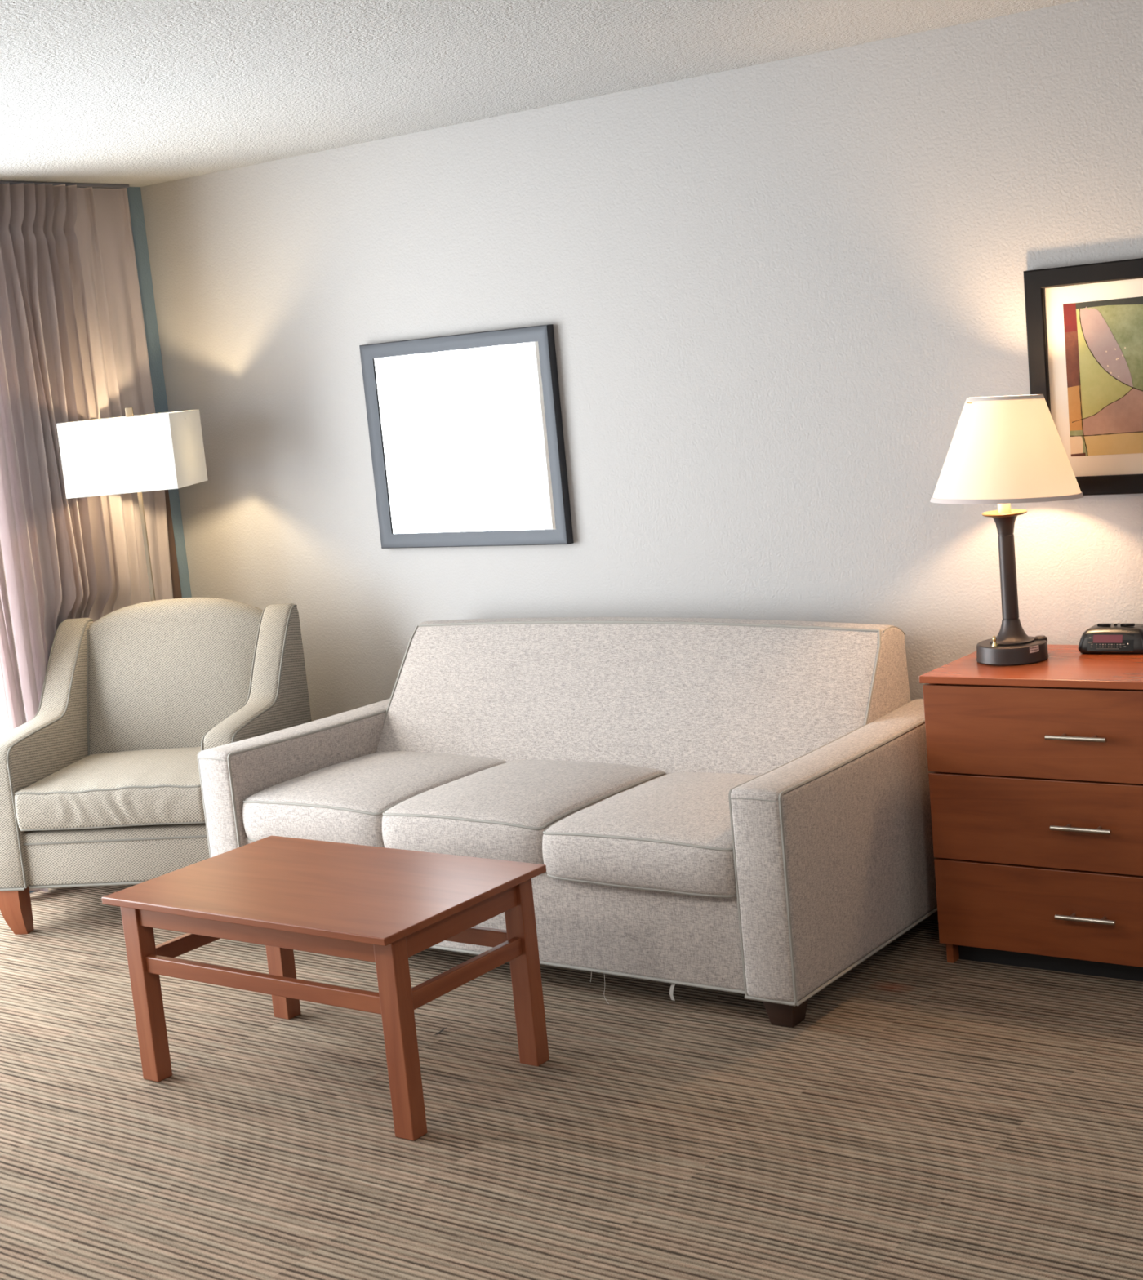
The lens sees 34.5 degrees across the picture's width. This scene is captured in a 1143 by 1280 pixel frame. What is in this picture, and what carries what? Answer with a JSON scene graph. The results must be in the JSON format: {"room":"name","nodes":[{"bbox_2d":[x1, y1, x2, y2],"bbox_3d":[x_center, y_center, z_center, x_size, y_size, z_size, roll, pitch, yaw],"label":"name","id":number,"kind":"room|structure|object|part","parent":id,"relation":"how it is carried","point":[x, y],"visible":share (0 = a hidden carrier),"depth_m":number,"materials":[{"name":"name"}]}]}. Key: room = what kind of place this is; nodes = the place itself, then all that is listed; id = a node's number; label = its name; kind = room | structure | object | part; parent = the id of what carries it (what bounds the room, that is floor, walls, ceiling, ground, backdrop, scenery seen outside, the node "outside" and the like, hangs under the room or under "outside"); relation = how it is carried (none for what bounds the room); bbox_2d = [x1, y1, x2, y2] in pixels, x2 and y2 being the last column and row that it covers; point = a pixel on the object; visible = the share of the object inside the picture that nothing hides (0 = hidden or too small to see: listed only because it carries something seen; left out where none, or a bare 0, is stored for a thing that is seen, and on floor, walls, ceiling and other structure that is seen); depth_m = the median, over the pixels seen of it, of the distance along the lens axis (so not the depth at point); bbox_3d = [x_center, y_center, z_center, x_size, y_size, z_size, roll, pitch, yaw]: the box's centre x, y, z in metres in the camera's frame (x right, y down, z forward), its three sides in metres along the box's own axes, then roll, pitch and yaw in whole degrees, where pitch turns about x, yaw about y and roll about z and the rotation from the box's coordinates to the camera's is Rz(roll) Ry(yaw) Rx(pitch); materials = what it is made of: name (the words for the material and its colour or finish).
{"room":"hotel room","nodes":[
{"label":"hotel room","id":0,"kind":"room"},
{"bbox_2d":[29,186,191,893],"bbox_3d":[-3.347,0.068,4.562,0.140,2.440,6.200,1,11,36],"label":"wall","id":1,"kind":"structure","parent":0,"point":[134,193],"depth_m":6.85,"materials":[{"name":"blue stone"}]},
{"bbox_2d":[164,489,182,598],"bbox_3d":[-1.489,0.047,6.968,0.012,1.420,0.092,1,11,36],"label":"trim","id":2,"kind":"structure","parent":1,"relation":"attached to","point":[176,590],"depth_m":6.93,"materials":[{"name":"brown metal"}]},
{"bbox_2d":[0,0,1081,186],"bbox_3d":[-0.746,-1.128,2.383,6.880,0.080,6.480,1,11,36],"label":"ceiling","id":3,"kind":"structure","parent":0,"point":[134,93],"depth_m":4.68,"materials":[{"name":"white paint"}]},
{"bbox_2d":[0,181,128,188],"bbox_3d":[-2.736,-1.312,5.158,0.024,0.012,3.842,1,11,36],"label":"track","id":4,"kind":"object","parent":3,"relation":"attached to","point":[78,184],"visible":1,"depth_m":6.49,"materials":[{"name":"grey metal"}]},
{"bbox_2d":[0,182,173,892],"bbox_3d":[-1.756,-0.379,6.501,0.114,2.408,0.918,0,10,33],"label":"pleated curtain","id":5,"kind":"object","parent":4,"relation":"hanging from","point":[73,344],"visible":0.62,"depth_m":6.42,"materials":[{"name":"beige fabric"}]},
{"bbox_2d":[0,884,1142,1279],"bbox_3d":[-0.512,1.343,2.756,6.880,0.060,6.480,1,11,36],"label":"floor","id":6,"kind":"structure","parent":0,"point":[926,1116],"depth_m":4.03,"materials":[{"name":"carpet"}]},
{"bbox_2d":[56,407,208,600],"bbox_3d":[-1.454,0.005,6.477,0.385,1.643,0.400,-5,9,4],"label":"floor lamp","id":7,"kind":"object","parent":6,"relation":"on","point":[131,453],"visible":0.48,"depth_m":6.19,"materials":[{"name":"white fabric"}]},
{"bbox_3d":[-1.516,-0.649,6.378,0.385,0.253,0.400,-5,9,4],"label":"lamp shade","id":8,"kind":"part","parent":7,"relation":"part of","materials":[{"name":"white fabric"}]},
{"bbox_2d":[0,597,311,934],"bbox_3d":[-1.392,0.392,6.119,0.871,0.975,0.770,-4,9,11],"label":"armchair","id":9,"kind":"object","parent":6,"relation":"on","point":[101,786],"visible":0.77,"depth_m":6.15,"materials":[{"name":"fabric"}]},
{"bbox_3d":[-1.797,0.872,5.947,0.075,0.158,0.075,-4,9,11],"label":"leg","id":10,"kind":"part","parent":9,"relation":"part of","materials":[{"name":"brown wood"}]},
{"bbox_3d":[-1.764,0.360,6.195,0.112,0.775,0.748,-4,9,11],"label":"arm","id":11,"kind":"part","parent":9,"relation":"part of","materials":[{"name":"fabric"}]},
{"bbox_2d":[14,746,204,829],"bbox_3d":[-1.401,0.473,6.043,0.636,0.147,0.593,-4,9,11],"label":"seat cushion","id":12,"kind":"object","parent":9,"relation":"on","point":[80,788],"depth_m":5.80,"materials":[{"name":"fabric"}]},
{"bbox_3d":[-1.369,0.630,6.154,0.662,0.178,0.688,-4,9,11],"label":"seat","id":13,"kind":"part","parent":9,"relation":"part of","materials":[{"name":"fabric"}]},
{"bbox_3d":[-1.351,0.248,6.373,0.660,0.775,0.215,-4,9,11],"label":"backrest","id":14,"kind":"part","parent":9,"relation":"part of","materials":[{"name":"fabric"}]},
{"bbox_3d":[-1.026,0.312,6.049,0.112,0.775,0.748,-4,9,11],"label":"arm","id":15,"kind":"part","parent":9,"relation":"part of","materials":[{"name":"fabric"}]},
{"bbox_2d":[102,835,549,1141],"bbox_3d":[-0.580,0.817,4.469,0.924,0.479,0.582,1,11,36],"label":"coffee table","id":16,"kind":"object","parent":6,"relation":"on","point":[384,907],"visible":1,"depth_m":4.35,"materials":[{"name":"brown wood"}]},
{"bbox_3d":[-1.049,0.860,4.536,0.056,0.461,0.048,1,11,36],"label":"leg","id":17,"kind":"part","parent":16,"relation":"part of","materials":[{"name":"brown wood"}]},
{"bbox_3d":[-0.783,0.780,4.897,0.056,0.461,0.048,1,11,36],"label":"leg","id":18,"kind":"part","parent":16,"relation":"part of","materials":[{"name":"brown wood"}]},
{"bbox_3d":[-0.376,0.871,4.043,0.056,0.461,0.048,1,11,36],"label":"leg","id":19,"kind":"part","parent":16,"relation":"part of","materials":[{"name":"brown wood"}]},
{"bbox_3d":[-0.110,0.791,4.404,0.056,0.461,0.048,1,11,36],"label":"leg","id":20,"kind":"part","parent":16,"relation":"part of","materials":[{"name":"brown wood"}]},
{"bbox_2d":[196,617,937,1027],"bbox_3d":[-0.011,0.431,5.361,2.027,0.866,1.055,1,11,36],"label":"sofa","id":21,"kind":"object","parent":6,"relation":"on","point":[738,806],"visible":0.87,"depth_m":5.09,"materials":[{"name":"grey fabric"}]},
{"bbox_3d":[-0.753,0.504,5.937,0.152,0.530,1.034,1,11,36],"label":"arm","id":22,"kind":"part","parent":21,"relation":"part of"},
{"bbox_2d":[242,751,506,847],"bbox_3d":[-0.584,0.471,5.568,0.571,0.165,0.660,1,11,36],"label":"seat cushion","id":23,"kind":"object","parent":21,"relation":"on","point":[342,797],"depth_m":5.43,"materials":[{"name":"beige fabric"}]},
{"bbox_2d":[382,760,664,864],"bbox_3d":[-0.128,0.478,5.230,0.580,0.168,0.666,1,11,36],"label":"seat cushion","id":24,"kind":"object","parent":21,"relation":"on","point":[504,810],"depth_m":5.06,"materials":[{"name":"beige fabric"}]},
{"bbox_3d":[0.140,0.204,5.562,1.754,0.506,0.441,1,11,36],"label":"backrest","id":25,"kind":"part","parent":21,"relation":"part of","materials":[{"name":"beige fabric"}]},
{"bbox_2d":[542,772,758,895],"bbox_3d":[0.337,0.492,4.882,0.593,0.167,0.680,1,11,36],"label":"seat cushion","id":26,"kind":"object","parent":21,"relation":"on","point":[651,833],"depth_m":4.68,"materials":[{"name":"beige fabric"}]},
{"bbox_3d":[0.755,0.521,4.830,0.160,0.544,1.034,1,11,36],"label":"arm","id":27,"kind":"part","parent":21,"relation":"part of"},
{"bbox_2d":[919,644,1142,982],"bbox_3d":[1.395,0.441,4.719,0.834,0.776,0.501,1,11,36],"label":"dresser","id":28,"kind":"object","parent":6,"relation":"on","point":[1036,783],"visible":0.94,"depth_m":4.62,"materials":[{"name":"brown wood"}]},
{"bbox_3d":[1.093,0.441,4.971,0.019,0.757,0.438,1,11,36],"label":"panel","id":29,"kind":"part","parent":28,"relation":"part of","materials":[{"name":"brown wood"}]},
{"bbox_2d":[929,394,1084,666],"bbox_3d":[1.135,-0.290,4.780,0.388,0.694,0.388,1,11,36],"label":"table lamp","id":30,"kind":"object","parent":28,"relation":"on","point":[1004,451],"visible":1,"depth_m":4.65,"materials":[{"name":"white fabric"}]},
{"bbox_2d":[991,635,997,646],"bbox_3d":[1.101,0.003,4.784,0.016,0.027,0.016,1,11,36],"label":"switch","id":31,"kind":"object","parent":30,"relation":"attached to","point":[994,643],"depth_m":4.78,"materials":[{"name":"gold metal"}]},
{"bbox_3d":[1.116,-0.623,4.736,0.197,0.010,0.197,3,9,36],"label":"trim","id":32,"kind":"part","parent":30,"relation":"part of","materials":[{"name":"grey"}]},
{"bbox_3d":[1.122,-0.496,4.752,0.384,0.264,0.384,3,9,36],"label":"lamp shade","id":33,"kind":"part","parent":30,"relation":"part of","materials":[{"name":"beige fabric"}]},
{"bbox_3d":[1.127,-0.371,4.768,0.388,0.011,0.388,3,9,36],"label":"trim","id":34,"kind":"part","parent":30,"relation":"part of","materials":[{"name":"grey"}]},
{"bbox_3d":[1.252,0.233,4.519,0.824,0.229,0.018,1,11,36],"label":"drawer","id":35,"kind":"part","parent":28,"relation":"part of","materials":[{"name":"brown wood"}]},
{"bbox_3d":[1.274,0.461,4.553,0.824,0.226,0.018,1,11,36],"label":"drawer","id":36,"kind":"part","parent":28,"relation":"part of","materials":[{"name":"brown wood"}]},
{"bbox_3d":[1.296,0.690,4.588,0.824,0.228,0.018,1,11,36],"label":"drawer","id":37,"kind":"part","parent":28,"relation":"part of","materials":[{"name":"brown wood"}]},
{"bbox_3d":[1.237,0.239,4.497,0.152,0.012,0.035,1,11,36],"label":"handle","id":38,"kind":"part","parent":28,"relation":"part of","materials":[{"name":"silver metal"}]},
{"bbox_3d":[1.258,0.465,4.531,0.152,0.012,0.035,1,11,36],"label":"handle","id":39,"kind":"part","parent":28,"relation":"part of","materials":[{"name":"silver metal"}]},
{"bbox_3d":[1.280,0.692,4.565,0.152,0.012,0.035,1,11,36],"label":"handle","id":40,"kind":"part","parent":28,"relation":"part of","materials":[{"name":"silver metal"}]},
{"bbox_2d":[1078,622,1142,653],"bbox_3d":[1.426,-0.008,4.808,0.184,0.076,0.104,0,10,32],"label":"clock radio","id":41,"kind":"object","parent":28,"relation":"on","point":[1115,637],"visible":1,"depth_m":4.78,"materials":[{"name":"black plastic"}]},
{"bbox_3d":[1.400,0.007,4.775,0.120,0.042,0.016,0,10,32],"label":"panel","id":42,"kind":"part","parent":41,"relation":"part of","materials":[{"name":"black plastic"}]},
{"bbox_2d":[140,0,1142,721],"bbox_3d":[1.222,-0.443,5.083,6.880,2.440,0.140,1,11,36],"label":"wall","id":43,"kind":"structure","parent":0,"point":[775,295],"depth_m":5.51,"materials":[{"name":"beige paint"}]},
{"bbox_2d":[359,324,573,548],"bbox_3d":[-0.359,-0.657,6.090,0.804,0.698,0.032,1,11,36],"label":"framed picture","id":44,"kind":"object","parent":43,"relation":"attached to","point":[466,432],"visible":1,"depth_m":6.07,"materials":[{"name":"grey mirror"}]},
{"bbox_2d":[1022,257,1142,495],"bbox_3d":[1.559,-0.677,4.674,0.818,0.600,0.029,1,11,36],"label":"framed picture","id":45,"kind":"object","parent":43,"relation":"attached to","point":[1084,322],"visible":1,"depth_m":4.81,"materials":[{"name":"black"}]},
{"bbox_2d":[1062,296,1142,456],"bbox_3d":[1.559,-0.680,4.673,0.620,0.400,0.001,1,11,36],"label":"artwork","id":46,"kind":"object","parent":45,"relation":"attached to","point":[1103,335],"depth_m":4.80,"materials":[{"name":"paper"}]}
]}

